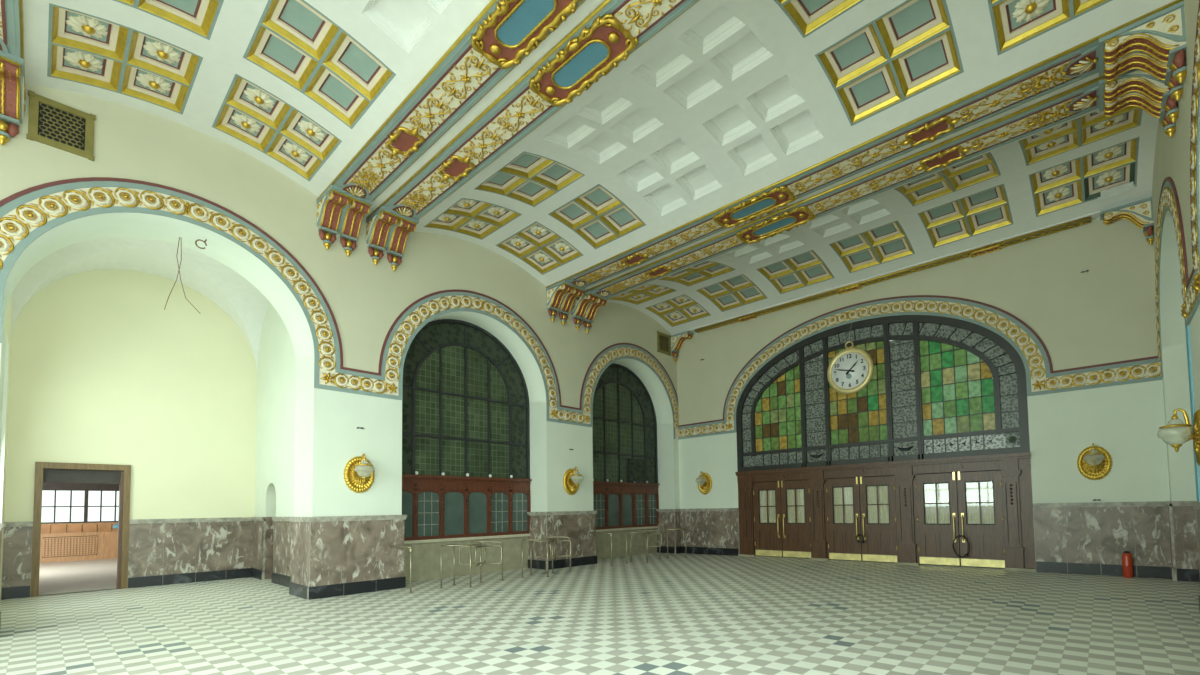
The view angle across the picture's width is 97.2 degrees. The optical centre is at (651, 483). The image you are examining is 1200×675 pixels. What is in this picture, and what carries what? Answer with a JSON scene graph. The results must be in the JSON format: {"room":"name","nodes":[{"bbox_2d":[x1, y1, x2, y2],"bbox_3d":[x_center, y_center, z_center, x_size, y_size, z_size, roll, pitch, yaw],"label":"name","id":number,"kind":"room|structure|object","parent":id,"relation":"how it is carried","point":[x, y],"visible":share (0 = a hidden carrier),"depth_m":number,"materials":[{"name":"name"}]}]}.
{"room":"train station hall","nodes":[
{"label":"train station hall","id":0,"kind":"room"},
{"bbox_2d":[0,293,12,600],"bbox_3d":[-11.551,-1.437,9.207,4.350,7.350,0.300,-3,-4,41],"label":"wall","id":1,"kind":"structure","parent":0,"point":[7,361],"depth_m":10.01,"materials":[{"name":"beige paint"}]},
{"bbox_2d":[39,558,116,595],"bbox_3d":[-17.001,2.658,15.953,13.050,0.001,9.500,-3,-4,41],"label":"floor","id":2,"kind":"structure","parent":0,"point":[65,577],"depth_m":14.48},
{"bbox_2d":[40,531,117,562],"bbox_3d":[-21.695,2.413,20.231,0.348,1.060,2.530,-3,-4,41],"label":"radiator cover","id":3,"kind":"object","parent":2,"relation":"on","point":[75,546],"visible":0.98,"depth_m":19.96,"materials":[{"name":"brown wood"}]},
{"bbox_2d":[41,483,118,533],"bbox_3d":[-22.014,1.375,20.295,0.112,3.150,9.500,-3,-4,41],"label":"wall","id":4,"kind":"structure","parent":0,"point":[100,526],"depth_m":20.25,"materials":[{"name":"orange wood"}]},
{"bbox_2d":[41,490,118,523],"bbox_3d":[-21.989,0.898,20.288,0.120,1.260,9.500,-3,-4,41],"label":"window","id":5,"kind":"structure","parent":4,"relation":"attached to","point":[85,506],"depth_m":20.36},
{"bbox_2d":[4,269,256,521],"bbox_3d":[-11.832,-1.283,12.369,0.200,7.350,4.140,-3,-4,41],"label":"wall","id":6,"kind":"structure","parent":0,"point":[101,373],"depth_m":12.21,"materials":[{"name":"beige paint"}]},
{"bbox_2d":[30,462,130,596],"bbox_3d":[-12.410,0.969,11.502,0.250,2.790,1.420,-3,-4,41],"label":"door frame","id":7,"kind":"structure","parent":6,"relation":"attached to","point":[45,472],"depth_m":11.45,"materials":[{"name":"brown wood"}]},
{"bbox_2d":[116,472,123,588],"bbox_3d":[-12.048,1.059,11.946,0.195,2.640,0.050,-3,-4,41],"label":"door","id":8,"kind":"structure","parent":6,"relation":"in","point":[120,516],"depth_m":11.89,"materials":[{"name":"brown wood"}]},
{"bbox_2d":[1,517,252,599],"bbox_3d":[-11.676,1.607,12.143,0.075,1.550,4.140,-3,-4,41],"label":"dado","id":9,"kind":"object","parent":6,"relation":"attached to","point":[182,550],"visible":0.88,"depth_m":12.48,"materials":[{"name":"brown stone"}]},
{"bbox_2d":[11,237,268,367],"bbox_3d":[-10.152,-4.005,11.015,4.350,2.100,4.140,-3,-4,41],"label":"ceiling","id":10,"kind":"structure","parent":0,"point":[241,300],"depth_m":11.76,"materials":[{"name":"white paint"}]},
{"bbox_2d":[23,0,490,196],"bbox_3d":[-3.026,-6.108,4.876,12.470,0.552,4.136,-3,-4,41],"label":"ceiling","id":11,"kind":"structure","parent":0,"point":[240,86],"depth_m":7.52,"materials":[{"name":"white paint"}]},
{"bbox_2d":[0,0,24,84],"bbox_3d":[-4.458,-5.988,3.195,12.430,0.420,0.748,-3,-4,41],"label":"ceiling beam","id":12,"kind":"structure","parent":11,"relation":"attached to","point":[11,11],"depth_m":6.55,"materials":[{"name":"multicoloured paint"}]},
{"bbox_2d":[316,0,585,200],"bbox_3d":[-1.587,-5.881,6.541,12.430,0.420,0.748,-3,-4,41],"label":"ceiling beam","id":13,"kind":"structure","parent":11,"relation":"attached to","point":[505,32],"depth_m":7.55,"materials":[{"name":"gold metal"}]},
{"bbox_2d":[255,302,295,578],"bbox_3d":[-8.579,-1.327,12.671,4.350,7.350,0.550,-3,-4,41],"label":"wall","id":14,"kind":"structure","parent":0,"point":[276,370],"depth_m":12.92,"materials":[{"name":"paint"}]},
{"bbox_2d":[251,517,290,586],"bbox_3d":[-8.700,1.560,12.271,4.430,1.550,0.075,-3,-4,41],"label":"dado","id":15,"kind":"object","parent":14,"relation":"attached to","point":[281,574],"visible":0.7,"depth_m":12.33,"materials":[{"name":"brown stone"}]},
{"bbox_2d":[0,76,679,516],"bbox_3d":[-6.372,-2.066,11.104,1.100,8.600,21.250,-3,-4,41],"label":"wall","id":16,"kind":"structure","parent":0,"point":[365,299],"depth_m":10.56,"materials":[{"name":"paint"}]},
{"bbox_2d":[0,523,5,627],"bbox_3d":[-9.867,1.320,6.733,1.175,1.550,1.990,-3,-4,41],"label":"dado","id":17,"kind":"object","parent":16,"relation":"attached to","point":[2,525],"visible":1,"depth_m":7.68,"materials":[{"name":"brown stone"}]},
{"bbox_2d":[0,51,25,144],"bbox_3d":[-8.871,-5.158,6.954,0.826,0.925,0.766,-3,-4,41],"label":"corbel","id":18,"kind":"object","parent":16,"relation":"attached to","point":[12,87],"visible":1,"depth_m":7.22,"materials":[{"name":"red paint"}]},
{"bbox_2d":[0,119,18,144],"bbox_3d":[-8.989,-4.865,7.296,0.176,0.375,0.292,-3,-4,41],"label":"pendant","id":19,"kind":"object","parent":18,"relation":"attached to","point":[12,129],"depth_m":7.32,"materials":[{"name":"gold paint"}]},
{"bbox_2d":[26,90,95,160],"bbox_3d":[-8.672,-5.247,7.755,0.042,0.704,0.664,-3,-4,41],"label":"air vent","id":20,"kind":"object","parent":16,"relation":"in","point":[52,123],"visible":1,"depth_m":7.75,"materials":[{"name":"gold metal"}]},
{"bbox_2d":[0,177,363,393],"bbox_3d":[-7.731,-3.371,8.709,0.069,2.990,5.643,-3,-4,41],"label":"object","id":21,"kind":"object","parent":16,"relation":"attached to","point":[26,215],"visible":1,"depth_m":8.62,"materials":[{"name":"gold paint"}]},
{"bbox_2d":[164,237,200,313],"bbox_3d":[-8.127,-3.603,9.151,0.020,1.332,0.479,-3,-4,41],"label":"wire","id":22,"kind":"object","parent":16,"relation":"hanging from","point":[179,237],"visible":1,"depth_m":9.12,"materials":[{"name":"metal"}]},
{"bbox_2d":[195,239,206,248],"bbox_3d":[-7.829,-4.171,9.159,0.022,0.195,0.162,-3,-4,41],"label":"ceiling hook","id":23,"kind":"object","parent":16,"relation":"attached to","point":[198,239],"visible":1,"depth_m":9.15,"materials":[{"name":"grey metal"}]},
{"bbox_2d":[316,185,372,256],"bbox_3d":[-6.000,-5.052,10.300,0.826,0.925,0.766,-3,-4,41],"label":"corbel","id":24,"kind":"object","parent":16,"relation":"attached to","point":[340,212],"visible":1,"depth_m":10.29,"materials":[{"name":"red paint"}]},
{"bbox_2d":[319,230,335,249],"bbox_3d":[-6.366,-4.768,10.354,0.176,0.375,0.292,-3,-4,41],"label":"pendant","id":25,"kind":"object","parent":24,"relation":"attached to","point":[328,237],"depth_m":10.32,"materials":[{"name":"gold paint"}]},
{"bbox_2d":[340,237,356,256],"bbox_3d":[-6.118,-4.759,10.642,0.176,0.375,0.292,-3,-4,41],"label":"pendant","id":26,"kind":"object","parent":24,"relation":"attached to","point":[349,244],"depth_m":10.61,"materials":[{"name":"gold paint"}]},
{"bbox_2d":[289,515,406,599],"bbox_3d":[-6.265,1.453,10.933,1.175,1.550,1.840,-3,-4,41],"label":"dado","id":27,"kind":"object","parent":16,"relation":"attached to","point":[332,556],"visible":0.96,"depth_m":10.44,"materials":[{"name":"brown stone"}]},
{"bbox_2d":[344,453,374,492],"bbox_3d":[-5.749,-0.201,10.530,0.427,0.796,0.594,-3,-4,41],"label":"wall sconce","id":28,"kind":"object","parent":16,"relation":"attached to","point":[359,473],"visible":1,"depth_m":10.58,"materials":[{"name":"gold metal"}]},
{"bbox_2d":[366,205,418,271],"bbox_3d":[-5.408,-5.030,10.990,0.826,0.925,0.766,-3,-4,41],"label":"corbel","id":29,"kind":"object","parent":16,"relation":"attached to","point":[387,229],"visible":1,"depth_m":10.97,"materials":[{"name":"red paint"}]},
{"bbox_2d":[368,247,383,265],"bbox_3d":[-5.773,-4.746,11.044,0.176,0.375,0.292,-3,-4,41],"label":"pendant","id":30,"kind":"object","parent":29,"relation":"attached to","point":[376,253],"depth_m":11.01,"materials":[{"name":"gold paint"}]},
{"bbox_2d":[387,253,401,271],"bbox_3d":[-5.526,-4.737,11.333,0.176,0.375,0.292,-3,-4,41],"label":"pendant","id":31,"kind":"object","parent":29,"relation":"attached to","point":[395,259],"depth_m":11.30,"materials":[{"name":"gold paint"}]},
{"bbox_2d":[359,289,571,423],"bbox_3d":[-4.120,-3.205,12.916,0.069,2.925,5.704,-3,-4,41],"label":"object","id":32,"kind":"object","parent":16,"relation":"attached to","point":[388,382],"visible":1,"depth_m":12.15,"materials":[{"name":"gold paint"}]},
{"bbox_2d":[402,319,531,540],"bbox_3d":[-4.690,-1.388,13.330,0.162,5.495,3.910,-3,-4,41],"label":"window","id":33,"kind":"structure","parent":16,"relation":"in","point":[466,407],"depth_m":13.30,"materials":[{"name":"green glass"}]},
{"bbox_2d":[404,534,529,581],"bbox_3d":[-4.665,1.833,13.219,0.200,0.950,3.890,-3,-4,41],"label":"apron","id":34,"kind":"object","parent":16,"relation":"attached to","point":[426,553],"visible":0.61,"depth_m":13.12,"materials":[{"name":"stone"}]},
{"bbox_2d":[527,511,596,569],"bbox_3d":[-2.519,1.581,15.070,0.875,1.550,1.860,-3,-4,41],"label":"dado","id":35,"kind":"object","parent":16,"relation":"attached to","point":[577,525],"visible":0.91,"depth_m":14.61,"materials":[{"name":"brown stone"}]},
{"bbox_2d":[546,280,585,325],"bbox_3d":[-2.362,-4.918,14.541,0.826,0.925,0.766,-3,-4,41],"label":"corbel","id":36,"kind":"object","parent":16,"relation":"attached to","point":[560,297],"visible":1,"depth_m":14.51,"materials":[{"name":"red paint"}]},
{"bbox_2d":[548,309,557,322],"bbox_3d":[-2.727,-4.633,14.595,0.176,0.375,0.292,-3,-4,41],"label":"pendant","id":37,"kind":"object","parent":36,"relation":"attached to","point":[553,313],"depth_m":14.56,"materials":[{"name":"gold paint"}]},
{"bbox_2d":[559,312,567,325],"bbox_3d":[-2.480,-4.624,14.884,0.176,0.375,0.292,-3,-4,41],"label":"pendant","id":38,"kind":"object","parent":36,"relation":"attached to","point":[563,316],"depth_m":14.84,"materials":[{"name":"gold paint"}]},
{"bbox_2d":[563,467,581,494],"bbox_3d":[-2.111,-0.066,14.772,0.427,0.796,0.594,-3,-4,41],"label":"wall sconce","id":39,"kind":"object","parent":16,"relation":"attached to","point":[571,482],"visible":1,"depth_m":14.81,"materials":[{"name":"gold metal"}]},
{"bbox_2d":[572,290,608,333],"bbox_3d":[-1.769,-4.896,15.232,0.826,0.925,0.766,-3,-4,41],"label":"corbel","id":40,"kind":"object","parent":16,"relation":"attached to","point":[584,308],"visible":1,"depth_m":15.19,"materials":[{"name":"paint"}]},
{"bbox_2d":[573,317,581,330],"bbox_3d":[-2.135,-4.611,15.286,0.176,0.375,0.292,-3,-4,41],"label":"pendant","id":41,"kind":"object","parent":40,"relation":"attached to","point":[577,320],"depth_m":15.24,"materials":[{"name":"gold paint"}]},
{"bbox_2d":[583,321,591,333],"bbox_3d":[-1.887,-4.602,15.574,0.176,0.375,0.292,-3,-4,41],"label":"pendant","id":42,"kind":"object","parent":40,"relation":"attached to","point":[587,324],"depth_m":15.53,"materials":[{"name":"gold paint"}]},
{"bbox_2d":[570,343,678,438],"bbox_3d":[-0.685,-3.078,16.920,0.069,2.925,5.092,-3,-4,41],"label":"frieze","id":43,"kind":"object","parent":16,"relation":"attached to","point":[582,416],"visible":1,"depth_m":16.38,"materials":[{"name":"gold paint"}]},
{"bbox_2d":[592,363,659,529],"bbox_3d":[-0.969,-1.258,17.500,0.381,5.495,3.910,-3,-4,41],"label":"window","id":44,"kind":"structure","parent":16,"relation":"in","point":[624,429],"depth_m":17.79,"materials":[{"name":"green glass"}]},
{"bbox_2d":[596,526,658,559],"bbox_3d":[-1.026,1.967,17.460,0.200,0.950,3.890,-3,-4,41],"label":"apron","id":45,"kind":"object","parent":16,"relation":"attached to","point":[603,541],"visible":0.61,"depth_m":17.53,"materials":[{"name":"stone"}]},
{"bbox_2d":[657,331,670,355],"bbox_3d":[0.441,-4.870,18.376,0.042,0.724,0.704,-3,-4,41],"label":"air vent","id":46,"kind":"object","parent":16,"relation":"in","point":[663,340],"visible":1,"depth_m":18.36,"materials":[{"name":"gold metal"}]},
{"bbox_2d":[656,509,680,553],"bbox_3d":[0.631,1.698,18.742,0.875,1.550,0.360,-3,-4,41],"label":"dado","id":47,"kind":"object","parent":16,"relation":"attached to","point":[668,518],"visible":0.92,"depth_m":18.56,"materials":[{"name":"brown stone"}]},
{"bbox_2d":[365,0,1151,334],"bbox_3d":[-1.294,-5.866,6.882,12.470,0.290,21.270,-3,-4,41],"label":"trim","id":48,"kind":"structure","parent":16,"relation":"attached to","point":[588,6],"depth_m":8.79,"materials":[{"name":"white paint"}]},
{"bbox_2d":[0,553,1199,674],"bbox_3d":[-3.134,2.029,7.867,18.900,0.001,22.550,-3,-4,41],"label":"floor","id":49,"kind":"structure","parent":0,"point":[696,614],"depth_m":7.23,"materials":[{"name":"tile"}]},
{"bbox_2d":[390,545,412,593],"bbox_3d":[-5.086,1.732,10.704,0.938,0.929,0.076,-3,-4,41],"label":"rail","id":50,"kind":"object","parent":49,"relation":"on","point":[410,548],"visible":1,"depth_m":10.42,"materials":[{"name":"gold metal"}]},
{"bbox_2d":[439,541,503,588],"bbox_3d":[-3.942,1.761,11.583,0.799,0.914,1.468,-2,-3,28],"label":"rail","id":51,"kind":"object","parent":49,"relation":"on","point":[481,563],"visible":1,"depth_m":11.76,"materials":[{"name":"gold metal"}]},
{"bbox_2d":[521,536,571,577],"bbox_3d":[-2.620,1.810,13.123,0.799,0.914,1.468,-2,-3,28],"label":"rail","id":52,"kind":"object","parent":49,"relation":"on","point":[552,540],"visible":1,"depth_m":13.02,"materials":[{"name":"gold metal"}]},
{"bbox_2d":[590,532,612,565],"bbox_3d":[-1.442,1.872,15.059,0.938,0.929,0.076,-3,-4,41],"label":"rail","id":53,"kind":"object","parent":49,"relation":"on","point":[611,535],"visible":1,"depth_m":14.78,"materials":[{"name":"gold metal"}]},
{"bbox_2d":[626,530,661,563],"bbox_3d":[-0.260,1.898,15.906,0.799,0.914,1.468,-2,-3,28],"label":"rail","id":54,"kind":"object","parent":49,"relation":"on","point":[647,532],"visible":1,"depth_m":16.09,"materials":[{"name":"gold metal"}]},
{"bbox_2d":[667,527,686,558],"bbox_3d":[0.931,1.937,17.341,0.622,0.929,1.669,-2,-3,11],"label":"rail","id":55,"kind":"object","parent":49,"relation":"on","point":[676,529],"visible":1,"depth_m":16.74,"materials":[{"name":"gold metal"}]},
{"bbox_2d":[735,452,1035,571],"bbox_3d":[5.764,0.823,14.558,7.780,2.720,0.190,-3,-4,41],"label":"door frame","id":56,"kind":"structure","parent":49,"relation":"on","point":[1019,540],"depth_m":13.72,"materials":[{"name":"brown wood"}]},
{"bbox_2d":[753,481,782,556],"bbox_3d":[3.625,1.110,16.431,0.931,2.320,0.163,-3,-4,41],"label":"door","id":57,"kind":"structure","parent":56,"relation":"attached to","point":[767,511],"depth_m":16.44,"materials":[{"name":"brown wood"}]},
{"bbox_2d":[759,490,775,522],"bbox_3d":[3.667,0.737,16.498,0.602,1.150,0.024,-3,-4,41],"label":"curtain","id":58,"kind":"object","parent":57,"relation":"hanging from","point":[767,503],"depth_m":16.48,"materials":[{"name":"beige fabric"}]},
{"bbox_2d":[781,480,811,557],"bbox_3d":[4.343,1.068,15.816,0.931,2.320,0.163,-3,-4,41],"label":"door","id":59,"kind":"structure","parent":56,"relation":"attached to","point":[795,495],"depth_m":15.83,"materials":[{"name":"brown wood"}]},
{"bbox_2d":[787,489,804,522],"bbox_3d":[4.378,0.695,15.889,0.602,1.150,0.024,-3,-4,41],"label":"curtain","id":60,"kind":"object","parent":59,"relation":"hanging from","point":[795,497],"depth_m":15.87,"materials":[{"name":"beige fabric"}]},
{"bbox_2d":[826,477,861,560],"bbox_3d":[5.431,1.004,14.885,0.931,2.320,0.163,-3,-4,41],"label":"door","id":61,"kind":"structure","parent":56,"relation":"attached to","point":[843,494],"depth_m":14.90,"materials":[{"name":"brown wood"}]},
{"bbox_2d":[833,487,853,522],"bbox_3d":[5.473,0.631,14.952,0.602,1.150,0.024,-3,-4,41],"label":"curtain","id":62,"kind":"object","parent":61,"relation":"hanging from","point":[843,498],"depth_m":14.93,"materials":[{"name":"beige fabric"}]},
{"bbox_2d":[859,476,897,562],"bbox_3d":[6.150,0.963,14.270,0.931,2.320,0.163,-3,-4,41],"label":"door","id":63,"kind":"structure","parent":56,"relation":"attached to","point":[877,494],"depth_m":14.28,"materials":[{"name":"brown wood"}]},
{"bbox_2d":[856,534,863,542],"bbox_3d":[5.714,1.516,14.420,0.232,0.229,0.082,-3,-4,41],"label":"lock","id":64,"kind":"object","parent":63,"relation":"hanging from","point":[862,541],"visible":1,"depth_m":14.40,"materials":[{"name":"black metal"}]},
{"bbox_2d":[867,486,888,522],"bbox_3d":[6.185,0.590,14.343,0.602,1.150,0.024,-3,-4,41],"label":"curtain","id":65,"kind":"object","parent":63,"relation":"hanging from","point":[877,496],"depth_m":14.33,"materials":[{"name":"beige fabric"}]},
{"bbox_2d":[916,472,959,565],"bbox_3d":[7.237,0.899,13.339,0.931,2.320,0.163,-3,-4,41],"label":"door","id":66,"kind":"structure","parent":56,"relation":"attached to","point":[937,501],"depth_m":13.35,"materials":[{"name":"brown wood"}]},
{"bbox_2d":[924,483,949,523],"bbox_3d":[7.279,0.526,13.406,0.602,1.150,0.024,-3,-4,41],"label":"curtain","id":67,"kind":"object","parent":66,"relation":"hanging from","point":[936,495],"depth_m":13.39,"materials":[{"name":"white fabric"}]},
{"bbox_2d":[957,470,1005,567],"bbox_3d":[7.956,0.858,12.723,0.931,2.320,0.163,-3,-4,41],"label":"door","id":68,"kind":"structure","parent":56,"relation":"attached to","point":[980,505],"depth_m":12.73,"materials":[{"name":"brown wood"}]},
{"bbox_2d":[952,535,969,557],"bbox_3d":[7.554,1.539,12.841,0.371,0.547,0.081,-3,-4,41],"label":"lock","id":69,"kind":"object","parent":68,"relation":"hanging from","point":[958,535],"visible":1,"depth_m":12.81,"materials":[{"name":"black metal"}]},
{"bbox_2d":[966,482,993,523],"bbox_3d":[7.991,0.485,12.797,0.602,1.150,0.024,-3,-4,41],"label":"curtain","id":70,"kind":"object","parent":68,"relation":"hanging from","point":[977,504],"depth_m":12.78,"materials":[{"name":"white fabric"}]},
{"bbox_2d":[1122,551,1132,577],"bbox_3d":[9.805,1.670,10.847,0.179,0.535,0.179,-3,-4,41],"label":"fire extinguisher","id":71,"kind":"object","parent":49,"relation":"on","point":[1127,560],"visible":1,"depth_m":10.79,"materials":[{"name":"red metal"}]},
{"bbox_2d":[414,0,1174,286],"bbox_3d":[0.525,-5.977,9.015,12.470,0.552,4.136,-3,-4,41],"label":"ceiling","id":72,"kind":"structure","parent":0,"point":[746,84],"depth_m":8.50,"materials":[{"name":"white paint"}]},
{"bbox_2d":[366,0,698,219],"bbox_3d":[-0.995,-5.859,7.231,12.430,0.420,0.748,-3,-4,41],"label":"ceiling beam","id":73,"kind":"structure","parent":72,"relation":"attached to","point":[615,29],"depth_m":7.66,"materials":[{"name":"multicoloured paint"}]},
{"bbox_2d":[546,0,1182,287],"bbox_3d":[2.051,-5.747,10.782,12.430,0.420,0.748,-3,-4,41],"label":"ceiling beam","id":74,"kind":"structure","parent":72,"relation":"attached to","point":[1081,61],"depth_m":9.08,"materials":[{"name":"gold metal"}]},
{"bbox_2d":[755,470,1004,568],"bbox_3d":[5.966,0.840,14.793,7.780,2.700,0.050,-3,-4,41],"label":"wall","id":75,"kind":"structure","parent":0,"point":[986,470],"depth_m":13.90,"materials":[{"name":"brown wood"}]},
{"bbox_2d":[607,106,1158,334],"bbox_3d":[4.164,-5.842,13.256,12.470,0.552,4.136,-3,-4,41],"label":"ceiling","id":76,"kind":"structure","parent":0,"point":[1058,173],"depth_m":12.05,"materials":[{"name":"white paint"}]},
{"bbox_2d":[583,75,1104,297],"bbox_3d":[2.644,-5.725,11.473,12.430,0.420,0.748,-3,-4,41],"label":"ceiling beam","id":77,"kind":"structure","parent":76,"relation":"attached to","point":[1082,99],"depth_m":9.90,"materials":[{"name":"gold metal"}]},
{"bbox_2d":[1098,182,1134,200],"bbox_3d":[9.488,-5.959,10.752,0.580,0.122,0.186,-3,-4,41],"label":"plaster patch","id":78,"kind":"object","parent":76,"relation":"attached to","point":[1121,189],"visible":1,"depth_m":10.72,"materials":[{"name":"white paint"}]},
{"bbox_2d":[677,217,1169,556],"bbox_3d":[5.775,-2.106,14.885,12.430,8.600,0.300,-3,-4,41],"label":"wall","id":79,"kind":"structure","parent":0,"point":[1106,313],"depth_m":11.81,"materials":[{"name":"paint"}]},
{"bbox_2d":[670,330,693,361],"bbox_3d":[1.085,-4.790,18.559,0.826,0.925,0.366,-3,-4,41],"label":"corbel","id":80,"kind":"object","parent":79,"relation":"attached to","point":[677,340],"visible":1,"depth_m":18.58,"materials":[{"name":"paint"}]},
{"bbox_2d":[672,351,677,361],"bbox_3d":[0.843,-4.501,18.757,0.176,0.375,0.292,-3,-4,41],"label":"pendant","id":81,"kind":"object","parent":80,"relation":"attached to","point":[674,353],"depth_m":18.71,"materials":[{"name":"gold paint"}]},
{"bbox_2d":[696,471,711,494],"bbox_3d":[1.698,-0.010,17.837,0.594,0.796,0.427,-3,-4,41],"label":"wall sconce","id":82,"kind":"object","parent":79,"relation":"attached to","point":[704,480],"visible":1,"depth_m":17.89,"materials":[{"name":"gold metal"}]},
{"bbox_2d":[680,508,738,555],"bbox_3d":[1.908,1.632,17.837,2.395,1.550,0.075,-3,-4,41],"label":"dado","id":83,"kind":"object","parent":79,"relation":"attached to","point":[711,531],"visible":0.95,"depth_m":17.74,"materials":[{"name":"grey stone"}]},
{"bbox_2d":[736,315,1029,471],"bbox_3d":[5.760,-2.521,14.780,7.780,4.020,0.120,-3,-4,41],"label":"window","id":84,"kind":"structure","parent":79,"relation":"in","point":[931,392],"depth_m":14.16,"materials":[{"name":"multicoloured glass"}]},
{"bbox_2d":[694,216,1090,332],"bbox_3d":[5.546,-5.476,14.846,10.530,0.122,0.306,-3,-4,41],"label":"crown molding","id":85,"kind":"structure","parent":79,"relation":"attached to","point":[997,246],"depth_m":13.67,"materials":[{"name":"gold metal"}]},
{"bbox_2d":[678,295,1161,439],"bbox_3d":[5.636,-3.429,14.805,12.549,3.200,0.069,-3,-4,41],"label":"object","id":86,"kind":"object","parent":79,"relation":"attached to","point":[1041,379],"visible":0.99,"depth_m":12.99,"materials":[{"name":"gold paint"}]},
{"bbox_2d":[827,322,873,393],"bbox_3d":[5.557,-3.497,14.640,1.280,2.105,0.416,-3,-4,41],"label":"clock","id":87,"kind":"object","parent":86,"relation":"hanging from","point":[850,370],"visible":1,"depth_m":14.47,"materials":[{"name":"beige metal"}]},
{"bbox_2d":[1077,443,1112,479],"bbox_3d":[9.431,-0.460,11.217,0.594,0.796,0.427,-3,-4,41],"label":"wall sconce","id":88,"kind":"object","parent":79,"relation":"attached to","point":[1094,462],"visible":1,"depth_m":11.31,"materials":[{"name":"gold metal"}]},
{"bbox_2d":[1033,501,1171,578],"bbox_3d":[9.581,1.185,11.269,2.245,1.550,0.075,-3,-4,41],"label":"dado","id":89,"kind":"object","parent":79,"relation":"attached to","point":[1090,538],"visible":0.81,"depth_m":11.23,"materials":[{"name":"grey stone"}]},
{"bbox_2d":[1100,197,1153,244],"bbox_3d":[9.931,-5.305,10.987,0.826,0.925,0.366,-3,-4,41],"label":"corbel","id":90,"kind":"object","parent":79,"relation":"attached to","point":[1140,212],"visible":1,"depth_m":10.79,"materials":[{"name":"gold paint"}]},
{"bbox_2d":[1144,226,1153,244],"bbox_3d":[10.183,-5.045,10.763,0.176,0.375,0.292,-3,-4,41],"label":"pendant","id":91,"kind":"object","parent":90,"relation":"attached to","point":[1148,230],"depth_m":10.71,"materials":[{"name":"paint"}]},
{"bbox_2d":[1152,0,1199,501],"bbox_3d":[3.797,-2.658,2.399,0.840,8.600,21.250,-3,-4,41],"label":"wall","id":92,"kind":"structure","parent":0,"point":[1172,155],"depth_m":10.05,"materials":[{"name":"paint"}]},
{"bbox_2d":[1099,69,1178,137],"bbox_3d":[7.077,-5.410,7.660,0.826,0.925,0.766,-3,-4,41],"label":"corbel","id":93,"kind":"object","parent":92,"relation":"attached to","point":[1138,88],"visible":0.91,"depth_m":7.57,"materials":[{"name":"gold paint"}]},
{"bbox_2d":[1161,113,1175,137],"bbox_3d":[7.452,-5.146,7.580,0.176,0.375,0.292,-3,-4,41],"label":"pendant","id":94,"kind":"object","parent":93,"relation":"attached to","point":[1169,129],"depth_m":7.55,"materials":[{"name":"gold paint"}]},
{"bbox_2d":[1163,95,1178,122],"bbox_3d":[7.205,-5.155,7.291,0.176,0.375,0.292,-3,-4,41],"label":"pendant","id":95,"kind":"object","parent":93,"relation":"attached to","point":[1169,104],"depth_m":7.25,"materials":[{"name":"gold paint"}]},
{"bbox_2d":[1098,0,1186,100],"bbox_3d":[6.485,-5.432,6.969,0.826,0.925,0.766,-3,-4,41],"label":"corbel","id":96,"kind":"object","parent":92,"relation":"attached to","point":[1155,44],"visible":1,"depth_m":6.80,"materials":[{"name":"gold paint"}]},
{"bbox_2d":[1166,73,1182,100],"bbox_3d":[6.860,-5.168,6.889,0.176,0.375,0.292,-3,-4,41],"label":"pendant","id":97,"kind":"object","parent":96,"relation":"attached to","point":[1176,89],"depth_m":6.86,"materials":[{"name":"gold paint"}]},
{"bbox_2d":[1169,50,1186,83],"bbox_3d":[6.613,-5.177,6.601,0.176,0.375,0.292,-3,-4,41],"label":"pendant","id":98,"kind":"object","parent":96,"relation":"attached to","point":[1176,57],"depth_m":6.55,"materials":[{"name":"gold paint"}]},
{"bbox_2d":[1155,177,1193,377],"bbox_3d":[8.699,-3.624,8.888,0.069,2.925,5.092,-3,-4,41],"label":"frieze","id":99,"kind":"object","parent":92,"relation":"attached to","point":[1168,200],"visible":0.98,"depth_m":7.97,"materials":[{"name":"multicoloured paint"}]},
{"bbox_2d":[1159,408,1199,465],"bbox_3d":[6.999,-0.597,6.974,0.427,0.796,0.594,-3,-4,41],"label":"wall sconce","id":100,"kind":"object","parent":92,"relation":"attached to","point":[1195,435],"visible":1,"depth_m":6.91,"materials":[{"name":"gold metal"}]},
{"bbox_2d":[1165,501,1199,611],"bbox_3d":[5.184,0.915,3.864,0.875,1.550,17.050,-3,-4,41],"label":"dado","id":101,"kind":"object","parent":92,"relation":"attached to","point":[1184,516],"visible":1,"depth_m":10.22,"materials":[{"name":"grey stone"}]},
{"bbox_2d":[1185,325,1199,500],"bbox_3d":[7.616,-0.980,7.393,0.040,2.460,0.220,-3,-4,41],"label":"trim","id":102,"kind":"structure","parent":92,"relation":"attached to","point":[1187,330],"depth_m":7.36,"materials":[{"name":"blue paint"}]},
{"bbox_2d":[1189,0,1199,313],"bbox_3d":[5.261,-3.752,4.881,0.069,2.925,5.711,-3,-4,41],"label":"frieze","id":103,"kind":"object","parent":92,"relation":"attached to","point":[1194,291],"visible":1,"depth_m":6.26,"materials":[{"name":"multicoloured paint"}]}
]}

